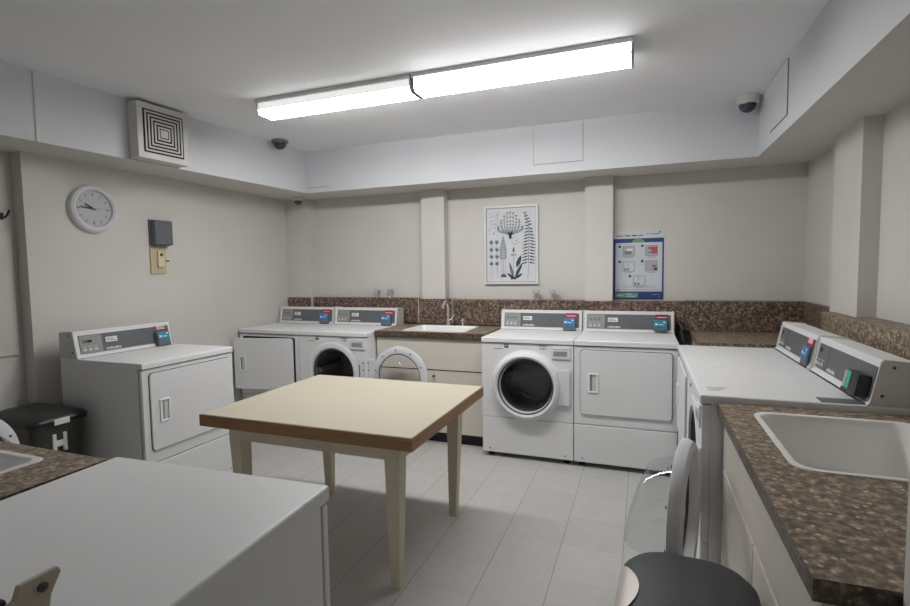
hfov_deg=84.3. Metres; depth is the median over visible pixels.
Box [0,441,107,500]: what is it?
countertop
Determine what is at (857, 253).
wall
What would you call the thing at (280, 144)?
security camera
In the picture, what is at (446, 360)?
base cabinet
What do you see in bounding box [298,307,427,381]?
washing machine
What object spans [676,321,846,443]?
dryer
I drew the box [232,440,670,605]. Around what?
floor
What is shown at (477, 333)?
countertop
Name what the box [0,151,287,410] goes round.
wall
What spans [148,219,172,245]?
wall box
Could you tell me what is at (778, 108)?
access panel
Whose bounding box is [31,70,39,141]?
trim
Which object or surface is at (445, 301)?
faucet
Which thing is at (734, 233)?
wall
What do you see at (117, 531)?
dryer
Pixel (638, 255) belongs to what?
poster
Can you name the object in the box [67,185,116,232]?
wall clock
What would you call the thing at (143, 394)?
dryer
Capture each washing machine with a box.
[0,419,19,443]
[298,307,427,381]
[481,309,582,462]
[664,336,909,564]
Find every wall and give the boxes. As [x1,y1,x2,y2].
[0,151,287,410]
[285,163,807,344]
[804,99,909,324]
[903,465,909,605]
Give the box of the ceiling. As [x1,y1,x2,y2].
[0,0,828,151]
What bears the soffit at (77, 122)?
attached to the wall at (228, 273)
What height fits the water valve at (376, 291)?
0.083 m
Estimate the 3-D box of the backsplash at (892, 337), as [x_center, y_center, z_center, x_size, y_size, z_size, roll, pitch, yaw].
[1.971,0.529,2.258,0.148,0.854,1.530,1,4,21]
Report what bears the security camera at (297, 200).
attached to the wall at (734, 233)
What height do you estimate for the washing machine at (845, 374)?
1.089 m
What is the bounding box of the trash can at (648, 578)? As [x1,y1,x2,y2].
[614,552,760,605]
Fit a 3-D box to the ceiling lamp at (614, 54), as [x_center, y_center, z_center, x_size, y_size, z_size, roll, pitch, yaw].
[0.347,-1.284,2.790,1.216,0.098,0.192,1,4,21]
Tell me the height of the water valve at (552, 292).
0.083 m
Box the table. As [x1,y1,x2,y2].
[199,375,482,589]
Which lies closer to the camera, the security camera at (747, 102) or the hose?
the security camera at (747, 102)
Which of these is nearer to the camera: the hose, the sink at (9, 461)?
the sink at (9, 461)
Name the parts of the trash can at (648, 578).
trim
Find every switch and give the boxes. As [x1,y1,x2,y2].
[149,247,169,273]
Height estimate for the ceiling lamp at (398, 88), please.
0.098 m
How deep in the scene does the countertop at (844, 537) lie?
1.08 m
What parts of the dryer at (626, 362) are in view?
handle, kick panel, panel, panel, door, control panel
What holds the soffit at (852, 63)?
attached to the wall at (857, 253)
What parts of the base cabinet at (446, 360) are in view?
drawer, cabinet door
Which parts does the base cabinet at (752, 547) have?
cabinet door, cabinet door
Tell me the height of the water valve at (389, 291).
0.083 m
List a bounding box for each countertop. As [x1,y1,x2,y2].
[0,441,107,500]
[375,324,500,338]
[690,331,778,347]
[717,403,909,605]
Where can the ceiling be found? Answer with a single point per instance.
(209, 61)
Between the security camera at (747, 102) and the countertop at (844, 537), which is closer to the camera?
the countertop at (844, 537)
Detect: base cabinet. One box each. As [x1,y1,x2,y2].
[377,336,482,445]
[721,427,836,605]
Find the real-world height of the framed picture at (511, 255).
0.704 m
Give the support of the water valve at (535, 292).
attached to the wall at (734, 233)
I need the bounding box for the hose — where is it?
[675,321,684,344]
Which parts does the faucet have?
spout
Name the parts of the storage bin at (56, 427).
lid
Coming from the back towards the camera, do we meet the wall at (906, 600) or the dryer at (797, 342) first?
the dryer at (797, 342)
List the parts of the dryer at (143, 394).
control panel, panel, handle, panel, door, kick panel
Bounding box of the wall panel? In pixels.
[0,231,19,356]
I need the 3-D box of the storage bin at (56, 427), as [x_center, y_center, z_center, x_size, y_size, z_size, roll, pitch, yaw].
[-2.429,0.940,2.942,0.465,0.675,0.320,1,4,21]
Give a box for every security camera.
[271,138,287,149]
[293,196,302,204]
[736,93,759,112]
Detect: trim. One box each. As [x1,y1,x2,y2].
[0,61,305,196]
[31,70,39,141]
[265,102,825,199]
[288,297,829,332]
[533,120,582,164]
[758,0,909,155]
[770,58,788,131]
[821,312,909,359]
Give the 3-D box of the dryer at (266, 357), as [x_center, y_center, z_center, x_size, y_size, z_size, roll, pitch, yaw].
[-1.585,0.596,4.831,0.659,1.089,0.828,1,4,21]
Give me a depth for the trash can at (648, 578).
1.30 m
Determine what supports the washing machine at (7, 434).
on the floor
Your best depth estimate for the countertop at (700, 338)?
3.46 m
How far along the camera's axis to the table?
2.45 m
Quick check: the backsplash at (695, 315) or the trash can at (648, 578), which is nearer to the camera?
the trash can at (648, 578)
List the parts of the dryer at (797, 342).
handle, door, panel, panel, control panel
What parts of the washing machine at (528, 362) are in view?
panel, kick panel, door, panel, control panel, dispenser drawer, hinge plate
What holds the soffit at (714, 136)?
attached to the wall at (734, 233)
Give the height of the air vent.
0.358 m
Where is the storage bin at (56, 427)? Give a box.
[0,403,86,454]
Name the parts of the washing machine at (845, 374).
door, dispenser drawer, panel, kick panel, panel, dark lid plate, control panel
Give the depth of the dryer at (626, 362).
3.51 m
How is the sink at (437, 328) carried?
in the countertop at (477, 333)
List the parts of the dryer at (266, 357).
handle, kick panel, door, panel, panel, control panel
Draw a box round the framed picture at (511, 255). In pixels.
[484,204,538,283]
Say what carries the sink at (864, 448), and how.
in the countertop at (844, 537)
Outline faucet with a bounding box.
[442,300,454,324]
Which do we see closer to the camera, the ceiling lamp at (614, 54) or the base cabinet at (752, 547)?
the base cabinet at (752, 547)
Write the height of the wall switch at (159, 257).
0.199 m
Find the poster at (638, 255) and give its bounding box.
[613,229,663,299]
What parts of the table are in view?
leg, leg, leg, leg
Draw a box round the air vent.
[127,100,188,166]
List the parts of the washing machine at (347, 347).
panel, panel, dispenser drawer, hinge plate, control panel, door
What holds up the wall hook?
attached to the wall at (228, 273)
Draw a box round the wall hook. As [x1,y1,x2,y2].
[0,209,9,219]
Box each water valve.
[374,289,379,297]
[387,289,392,297]
[533,290,538,299]
[549,290,555,299]
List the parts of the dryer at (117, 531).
panel, panel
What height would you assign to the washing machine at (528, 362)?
1.089 m
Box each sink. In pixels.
[0,450,42,473]
[403,325,478,331]
[754,412,909,481]
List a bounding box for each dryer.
[0,457,329,605]
[59,321,233,471]
[234,306,334,399]
[574,310,678,474]
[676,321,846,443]
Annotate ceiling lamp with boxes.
[255,74,420,120]
[411,36,633,98]

